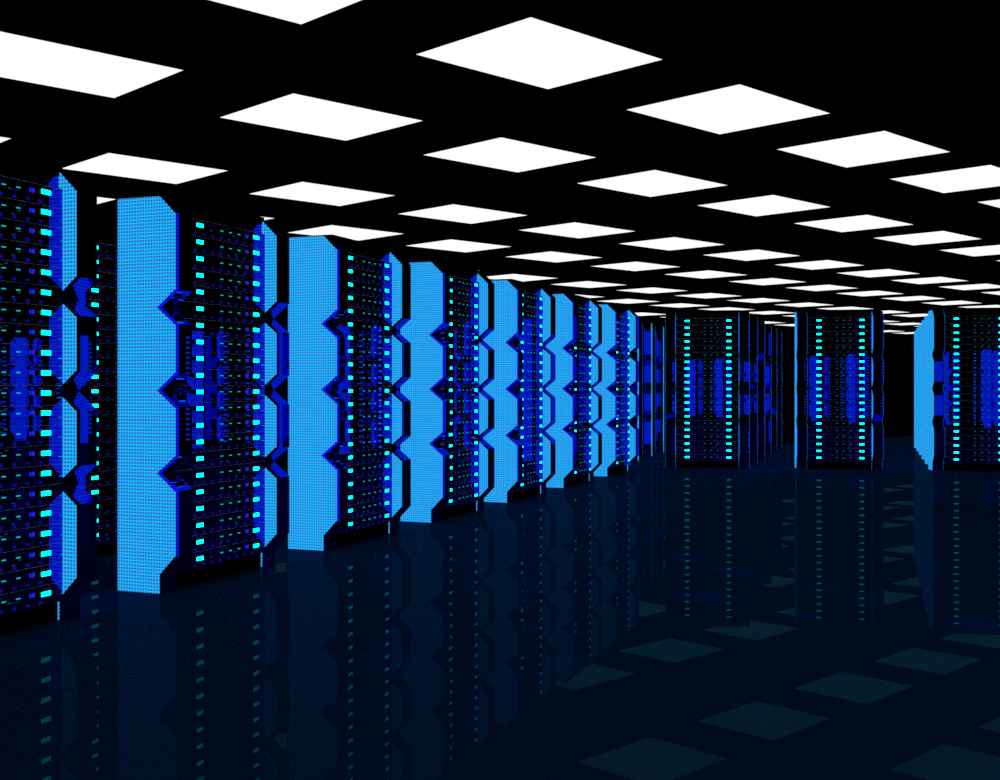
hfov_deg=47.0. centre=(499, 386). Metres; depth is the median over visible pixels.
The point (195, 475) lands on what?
indicator light
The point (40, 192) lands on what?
indicator light
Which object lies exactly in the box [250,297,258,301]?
indicator light
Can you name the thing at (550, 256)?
recessed light
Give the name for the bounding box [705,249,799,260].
recessed light
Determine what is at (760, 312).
recessed light
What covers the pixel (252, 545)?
indicator light
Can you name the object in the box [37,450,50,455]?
indicator light
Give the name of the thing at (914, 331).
rack
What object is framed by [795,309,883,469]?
rack
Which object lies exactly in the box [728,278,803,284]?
recessed light
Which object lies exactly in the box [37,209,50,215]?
indicator light
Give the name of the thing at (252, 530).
indicator light
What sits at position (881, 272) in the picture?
recessed light
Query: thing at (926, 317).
rack
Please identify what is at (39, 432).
indicator light
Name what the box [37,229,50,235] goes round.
indicator light
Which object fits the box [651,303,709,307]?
recessed light
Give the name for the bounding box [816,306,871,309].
recessed light
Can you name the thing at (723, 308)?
recessed light
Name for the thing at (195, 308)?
indicator light
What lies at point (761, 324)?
rack
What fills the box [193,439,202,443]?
indicator light
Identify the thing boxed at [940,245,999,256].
recessed light
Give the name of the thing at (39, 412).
indicator light
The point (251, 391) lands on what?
indicator light
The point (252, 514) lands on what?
indicator light
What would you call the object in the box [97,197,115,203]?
recessed light
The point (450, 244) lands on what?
recessed light
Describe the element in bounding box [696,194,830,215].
recessed light
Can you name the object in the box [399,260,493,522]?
rack
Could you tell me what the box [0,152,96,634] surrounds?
rack
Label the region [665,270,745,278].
recessed light
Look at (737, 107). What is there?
recessed light
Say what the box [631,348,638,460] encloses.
rack
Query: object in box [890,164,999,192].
recessed light
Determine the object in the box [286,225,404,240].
recessed light
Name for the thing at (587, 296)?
recessed light
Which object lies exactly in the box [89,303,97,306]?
indicator light
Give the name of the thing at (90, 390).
indicator light
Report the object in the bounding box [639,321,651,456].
rack
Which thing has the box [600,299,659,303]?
recessed light
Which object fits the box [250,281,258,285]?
indicator light
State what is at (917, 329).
rack
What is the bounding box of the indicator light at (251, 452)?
[250,451,258,454]
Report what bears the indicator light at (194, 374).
attached to the rack at (202, 354)
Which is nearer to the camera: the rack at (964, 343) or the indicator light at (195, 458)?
the indicator light at (195, 458)
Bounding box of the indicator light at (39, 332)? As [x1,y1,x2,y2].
[37,330,50,335]
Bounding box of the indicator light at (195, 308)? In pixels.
[193,306,202,310]
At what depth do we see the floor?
4.75 m
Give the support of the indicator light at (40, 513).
attached to the rack at (48, 214)
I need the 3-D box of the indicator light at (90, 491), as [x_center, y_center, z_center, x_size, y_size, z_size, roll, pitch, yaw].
[-2.585,0.667,7.304,0.034,0.023,0.062,0,0,21]
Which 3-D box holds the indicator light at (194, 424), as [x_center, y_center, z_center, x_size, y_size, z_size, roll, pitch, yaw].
[-1.664,0.210,6.325,0.034,0.023,0.062,0,0,21]
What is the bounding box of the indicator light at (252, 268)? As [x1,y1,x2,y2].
[250,266,258,270]
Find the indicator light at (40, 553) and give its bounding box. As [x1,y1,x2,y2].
[37,550,50,556]
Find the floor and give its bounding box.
[0,408,999,779]
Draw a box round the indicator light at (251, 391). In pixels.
[250,390,258,393]
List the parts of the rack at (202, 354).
panel, panel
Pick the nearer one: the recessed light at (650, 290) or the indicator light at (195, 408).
the indicator light at (195, 408)
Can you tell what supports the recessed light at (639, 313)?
in the ceiling
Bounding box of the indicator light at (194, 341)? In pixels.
[193,340,202,343]
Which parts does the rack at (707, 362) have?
panel, panel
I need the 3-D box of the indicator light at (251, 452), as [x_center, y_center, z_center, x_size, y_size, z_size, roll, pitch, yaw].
[-1.464,0.393,6.837,0.034,0.023,0.062,0,0,21]
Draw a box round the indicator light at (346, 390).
[345,389,352,392]
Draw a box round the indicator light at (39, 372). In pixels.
[37,370,50,374]
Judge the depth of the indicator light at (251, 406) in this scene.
6.81 m
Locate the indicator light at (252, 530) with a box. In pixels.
[250,528,258,532]
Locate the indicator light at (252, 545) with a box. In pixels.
[250,543,258,547]
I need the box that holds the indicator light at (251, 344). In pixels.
[250,343,258,346]
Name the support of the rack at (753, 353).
on the floor
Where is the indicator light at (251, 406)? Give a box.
[250,405,258,408]
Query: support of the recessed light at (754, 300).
in the ceiling
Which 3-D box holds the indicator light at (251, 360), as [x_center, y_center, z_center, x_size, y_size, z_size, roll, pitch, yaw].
[-1.464,-0.156,6.837,0.034,0.023,0.062,0,0,21]
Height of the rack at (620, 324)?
2.122 m
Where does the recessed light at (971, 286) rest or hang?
in the ceiling
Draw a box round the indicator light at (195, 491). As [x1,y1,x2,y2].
[193,489,202,493]
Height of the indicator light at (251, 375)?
0.023 m
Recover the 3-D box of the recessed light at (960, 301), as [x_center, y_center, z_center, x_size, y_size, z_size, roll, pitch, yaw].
[13.964,-2.602,35.537,1.533,0.012,1.286,0,0,-44]
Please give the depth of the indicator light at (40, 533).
5.24 m
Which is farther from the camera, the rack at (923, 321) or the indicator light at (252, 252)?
the rack at (923, 321)
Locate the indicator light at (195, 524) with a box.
[193,522,202,527]
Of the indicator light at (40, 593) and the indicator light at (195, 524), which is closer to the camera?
the indicator light at (40, 593)
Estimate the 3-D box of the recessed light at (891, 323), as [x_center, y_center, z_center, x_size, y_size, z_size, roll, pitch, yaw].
[16.770,-2.602,47.387,1.533,0.012,1.286,0,0,-44]
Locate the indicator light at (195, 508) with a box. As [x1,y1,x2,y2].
[193,506,202,510]
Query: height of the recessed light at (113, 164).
0.012 m
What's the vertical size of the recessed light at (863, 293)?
0.012 m
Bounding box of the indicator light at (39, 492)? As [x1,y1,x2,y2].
[37,490,50,495]
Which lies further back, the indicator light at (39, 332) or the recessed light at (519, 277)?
the recessed light at (519, 277)
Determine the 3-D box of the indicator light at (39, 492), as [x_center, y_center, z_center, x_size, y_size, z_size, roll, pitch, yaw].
[-2.084,0.484,5.247,0.034,0.023,0.062,0,0,21]
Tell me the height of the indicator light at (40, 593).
0.023 m
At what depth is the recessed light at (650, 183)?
14.67 m
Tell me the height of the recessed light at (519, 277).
0.012 m
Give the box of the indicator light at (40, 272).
[37,269,50,275]
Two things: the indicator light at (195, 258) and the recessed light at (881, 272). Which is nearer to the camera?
the indicator light at (195, 258)
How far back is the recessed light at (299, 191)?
15.51 m
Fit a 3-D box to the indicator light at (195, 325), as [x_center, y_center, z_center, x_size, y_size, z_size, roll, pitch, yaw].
[-1.664,-0.339,6.325,0.034,0.023,0.062,0,0,21]
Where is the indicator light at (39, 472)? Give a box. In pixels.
[37,470,50,475]
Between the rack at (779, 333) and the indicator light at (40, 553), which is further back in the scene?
the rack at (779, 333)
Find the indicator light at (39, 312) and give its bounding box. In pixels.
[37,310,50,315]
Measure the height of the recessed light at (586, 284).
0.012 m
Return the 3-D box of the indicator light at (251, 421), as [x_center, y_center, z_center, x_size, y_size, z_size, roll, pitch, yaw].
[-1.464,0.210,6.837,0.034,0.023,0.062,0,0,21]
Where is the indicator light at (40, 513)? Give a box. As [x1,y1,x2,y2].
[37,510,50,516]
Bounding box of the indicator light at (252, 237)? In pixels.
[250,235,258,239]
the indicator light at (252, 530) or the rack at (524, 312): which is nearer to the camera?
the indicator light at (252, 530)
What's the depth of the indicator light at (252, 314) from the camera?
6.82 m
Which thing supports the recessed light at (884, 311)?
in the ceiling
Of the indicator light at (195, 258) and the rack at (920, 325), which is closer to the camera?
the indicator light at (195, 258)
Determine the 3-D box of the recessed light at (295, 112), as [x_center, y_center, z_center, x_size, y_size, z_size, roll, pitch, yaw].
[-1.726,-2.602,11.147,1.533,0.012,1.286,0,0,-44]
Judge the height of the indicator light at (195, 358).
0.023 m
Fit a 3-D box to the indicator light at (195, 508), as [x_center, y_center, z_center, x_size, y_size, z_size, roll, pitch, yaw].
[-1.664,0.667,6.325,0.034,0.023,0.062,0,0,21]
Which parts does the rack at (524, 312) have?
panel, panel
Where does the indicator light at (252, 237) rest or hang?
attached to the rack at (202, 354)
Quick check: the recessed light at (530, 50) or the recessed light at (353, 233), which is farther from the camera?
the recessed light at (353, 233)
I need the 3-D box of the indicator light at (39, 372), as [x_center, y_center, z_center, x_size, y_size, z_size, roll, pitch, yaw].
[-2.084,-0.065,5.247,0.034,0.023,0.062,0,0,21]
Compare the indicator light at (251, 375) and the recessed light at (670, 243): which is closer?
the indicator light at (251, 375)
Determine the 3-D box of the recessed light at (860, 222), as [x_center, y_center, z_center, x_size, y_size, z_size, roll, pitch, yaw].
[5.636,-2.602,18.312,1.533,0.012,1.286,0,0,-44]
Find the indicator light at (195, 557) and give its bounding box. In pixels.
[193,555,202,560]
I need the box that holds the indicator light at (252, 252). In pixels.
[250,250,258,255]
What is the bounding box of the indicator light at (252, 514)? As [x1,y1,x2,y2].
[250,512,258,516]
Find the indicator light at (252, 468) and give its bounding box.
[250,466,258,470]
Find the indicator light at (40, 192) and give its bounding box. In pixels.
[37,189,50,195]
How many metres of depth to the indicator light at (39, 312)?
5.23 m
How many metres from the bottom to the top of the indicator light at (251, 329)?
0.023 m
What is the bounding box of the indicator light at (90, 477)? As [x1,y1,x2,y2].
[89,476,97,479]
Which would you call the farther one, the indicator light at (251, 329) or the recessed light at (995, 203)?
the recessed light at (995, 203)
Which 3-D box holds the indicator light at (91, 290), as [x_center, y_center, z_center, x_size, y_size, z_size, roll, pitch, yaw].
[-2.585,-0.614,7.304,0.034,0.023,0.062,0,0,21]
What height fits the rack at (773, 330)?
2.122 m
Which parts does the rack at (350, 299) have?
panel, panel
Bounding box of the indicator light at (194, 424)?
[193,423,202,426]
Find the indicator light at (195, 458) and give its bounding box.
[193,456,202,460]
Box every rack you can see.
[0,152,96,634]
[79,227,115,556]
[116,195,288,593]
[287,234,410,550]
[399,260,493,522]
[483,279,554,502]
[546,293,601,487]
[593,303,638,476]
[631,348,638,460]
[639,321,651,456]
[652,325,663,452]
[665,310,749,468]
[749,316,757,462]
[757,321,764,458]
[765,325,770,453]
[771,328,776,450]
[777,331,781,446]
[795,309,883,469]
[914,331,915,447]
[916,327,918,451]
[919,324,921,454]
[922,320,924,459]
[925,315,927,464]
[928,307,999,470]
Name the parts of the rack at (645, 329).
panel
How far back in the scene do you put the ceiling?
11.57 m
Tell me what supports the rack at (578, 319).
on the floor
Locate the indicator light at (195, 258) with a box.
[193,256,202,260]
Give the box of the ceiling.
[0,0,999,336]
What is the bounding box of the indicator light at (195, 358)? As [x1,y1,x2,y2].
[193,356,202,360]
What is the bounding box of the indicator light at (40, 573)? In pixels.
[37,570,50,576]
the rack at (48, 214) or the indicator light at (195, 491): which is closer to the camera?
the rack at (48, 214)
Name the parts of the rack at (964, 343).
panel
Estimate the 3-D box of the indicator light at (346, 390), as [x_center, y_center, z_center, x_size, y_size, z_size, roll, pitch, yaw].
[-1.043,0.027,7.915,0.034,0.023,0.062,0,0,21]
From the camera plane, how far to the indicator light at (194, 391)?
6.30 m
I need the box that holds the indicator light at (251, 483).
[250,482,258,485]
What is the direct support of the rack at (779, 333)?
on the floor
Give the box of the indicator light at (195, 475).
[193,473,202,477]
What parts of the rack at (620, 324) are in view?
panel, panel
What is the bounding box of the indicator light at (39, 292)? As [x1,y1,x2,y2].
[37,290,50,295]
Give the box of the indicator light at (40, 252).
[37,249,50,255]
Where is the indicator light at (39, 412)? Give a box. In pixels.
[37,410,50,415]
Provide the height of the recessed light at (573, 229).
0.012 m
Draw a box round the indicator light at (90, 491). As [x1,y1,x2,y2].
[89,490,97,493]
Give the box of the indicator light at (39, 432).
[37,430,50,435]
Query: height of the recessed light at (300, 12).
0.012 m
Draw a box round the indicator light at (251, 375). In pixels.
[250,374,258,377]
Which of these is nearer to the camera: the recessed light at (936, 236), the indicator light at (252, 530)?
the indicator light at (252, 530)
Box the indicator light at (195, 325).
[193,323,202,327]
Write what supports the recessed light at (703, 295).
in the ceiling
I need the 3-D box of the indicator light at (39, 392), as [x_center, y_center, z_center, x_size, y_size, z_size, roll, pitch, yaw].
[-2.084,0.027,5.247,0.034,0.023,0.062,0,0,21]
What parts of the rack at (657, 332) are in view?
panel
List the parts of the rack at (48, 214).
panel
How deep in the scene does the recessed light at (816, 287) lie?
30.00 m
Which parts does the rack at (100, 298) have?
panel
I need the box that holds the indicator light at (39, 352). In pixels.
[37,350,50,355]
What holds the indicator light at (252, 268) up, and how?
attached to the rack at (202, 354)
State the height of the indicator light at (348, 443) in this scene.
0.023 m
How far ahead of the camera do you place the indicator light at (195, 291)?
6.31 m
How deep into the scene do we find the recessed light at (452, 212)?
17.31 m
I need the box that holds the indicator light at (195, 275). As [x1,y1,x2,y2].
[193,273,202,277]
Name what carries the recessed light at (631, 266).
in the ceiling
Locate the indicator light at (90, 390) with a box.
[89,389,97,392]
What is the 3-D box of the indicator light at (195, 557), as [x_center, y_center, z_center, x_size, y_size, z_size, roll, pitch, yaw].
[-1.664,0.942,6.325,0.034,0.023,0.062,0,0,21]
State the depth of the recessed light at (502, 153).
12.89 m
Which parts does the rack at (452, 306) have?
panel, panel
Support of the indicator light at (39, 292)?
attached to the rack at (48, 214)
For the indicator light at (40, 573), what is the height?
0.023 m
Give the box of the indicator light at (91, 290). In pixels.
[89,288,97,292]
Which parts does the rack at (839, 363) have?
panel, panel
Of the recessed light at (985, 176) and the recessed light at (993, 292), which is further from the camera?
the recessed light at (993, 292)
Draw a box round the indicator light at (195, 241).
[193,239,202,244]
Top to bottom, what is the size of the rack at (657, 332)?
2.122 m
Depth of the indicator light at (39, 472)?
5.23 m
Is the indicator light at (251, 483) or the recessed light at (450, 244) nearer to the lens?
the indicator light at (251, 483)
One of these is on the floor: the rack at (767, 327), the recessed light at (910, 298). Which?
the rack at (767, 327)
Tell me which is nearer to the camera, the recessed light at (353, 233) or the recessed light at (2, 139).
the recessed light at (2, 139)
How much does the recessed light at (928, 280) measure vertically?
0.012 m
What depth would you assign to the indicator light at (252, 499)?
6.82 m
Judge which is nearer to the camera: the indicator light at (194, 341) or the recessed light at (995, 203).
the indicator light at (194, 341)
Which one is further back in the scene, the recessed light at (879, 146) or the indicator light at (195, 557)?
the recessed light at (879, 146)
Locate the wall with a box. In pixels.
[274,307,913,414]
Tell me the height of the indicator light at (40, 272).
0.023 m
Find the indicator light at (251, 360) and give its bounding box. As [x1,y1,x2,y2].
[250,359,258,362]
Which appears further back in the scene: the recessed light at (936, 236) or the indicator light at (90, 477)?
the recessed light at (936, 236)
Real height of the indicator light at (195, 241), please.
0.023 m
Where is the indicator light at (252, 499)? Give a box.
[250,497,258,501]
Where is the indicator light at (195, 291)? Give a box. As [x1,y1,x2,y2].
[193,289,202,294]
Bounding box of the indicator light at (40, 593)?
[37,590,50,596]
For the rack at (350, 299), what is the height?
2.122 m
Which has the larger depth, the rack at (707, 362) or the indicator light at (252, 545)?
the rack at (707, 362)
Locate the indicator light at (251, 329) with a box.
[250,328,258,331]
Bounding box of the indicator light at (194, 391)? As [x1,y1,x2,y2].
[193,390,202,393]
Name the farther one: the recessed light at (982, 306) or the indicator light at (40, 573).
the recessed light at (982, 306)
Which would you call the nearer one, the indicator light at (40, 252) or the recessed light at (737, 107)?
the indicator light at (40, 252)
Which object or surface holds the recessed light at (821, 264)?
in the ceiling
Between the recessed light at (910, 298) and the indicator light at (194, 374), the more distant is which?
the recessed light at (910, 298)
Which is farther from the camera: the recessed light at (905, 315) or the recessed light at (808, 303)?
the recessed light at (905, 315)
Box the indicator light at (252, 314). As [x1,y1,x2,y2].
[250,312,258,316]
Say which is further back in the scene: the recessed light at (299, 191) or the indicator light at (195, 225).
the recessed light at (299, 191)
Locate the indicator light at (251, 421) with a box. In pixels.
[250,420,258,423]
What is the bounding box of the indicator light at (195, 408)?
[193,406,202,410]
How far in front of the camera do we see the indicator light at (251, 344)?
6.81 m
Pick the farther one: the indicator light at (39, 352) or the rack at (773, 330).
the rack at (773, 330)
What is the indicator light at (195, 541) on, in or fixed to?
attached to the rack at (202, 354)
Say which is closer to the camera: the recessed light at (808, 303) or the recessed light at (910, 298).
the recessed light at (910, 298)
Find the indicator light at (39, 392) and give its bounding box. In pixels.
[37,390,50,394]
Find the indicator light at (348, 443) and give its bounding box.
[345,442,352,445]
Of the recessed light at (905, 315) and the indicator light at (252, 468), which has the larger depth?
the recessed light at (905, 315)
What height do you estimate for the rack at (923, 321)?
2.122 m
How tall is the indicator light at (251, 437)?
0.023 m
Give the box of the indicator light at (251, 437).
[250,436,258,439]
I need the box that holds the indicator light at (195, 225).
[193,223,202,227]
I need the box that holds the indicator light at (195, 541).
[193,539,202,544]
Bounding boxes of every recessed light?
[0,30,184,97]
[0,136,12,142]
[62,152,229,183]
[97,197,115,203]
[208,0,363,24]
[218,93,424,140]
[248,181,395,205]
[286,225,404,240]
[397,204,526,223]
[405,239,512,251]
[414,16,664,89]
[422,137,596,172]
[487,274,554,280]
[505,251,602,262]
[520,222,634,237]
[551,281,624,287]
[575,294,602,297]
[577,169,726,196]
[592,261,678,270]
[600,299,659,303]
[617,287,686,293]
[618,237,725,250]
[624,83,830,134]
[636,312,664,315]
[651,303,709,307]
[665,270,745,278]
[674,293,737,298]
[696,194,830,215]
[702,307,753,309]
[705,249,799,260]
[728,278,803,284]
[728,298,789,302]
[749,311,792,314]
[774,260,863,269]
[774,302,830,306]
[776,130,951,167]
[787,285,854,290]
[794,214,914,231]
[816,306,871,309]
[837,290,903,295]
[839,269,920,276]
[875,231,981,244]
[882,296,944,300]
[883,310,906,313]
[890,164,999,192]
[891,277,967,283]
[891,323,921,324]
[893,314,927,316]
[924,300,978,304]
[939,283,999,289]
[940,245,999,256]
[962,305,999,307]
[978,199,999,207]
[980,291,999,294]
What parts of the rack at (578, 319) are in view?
panel, panel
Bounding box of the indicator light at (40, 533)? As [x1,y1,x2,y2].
[37,530,50,536]
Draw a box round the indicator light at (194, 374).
[193,373,202,376]
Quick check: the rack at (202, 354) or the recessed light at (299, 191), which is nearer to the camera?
the rack at (202, 354)
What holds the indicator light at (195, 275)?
attached to the rack at (202, 354)
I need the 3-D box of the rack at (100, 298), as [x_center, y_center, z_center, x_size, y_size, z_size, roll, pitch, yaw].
[-2.595,0.031,7.592,0.398,2.122,1.109,0,0,21]

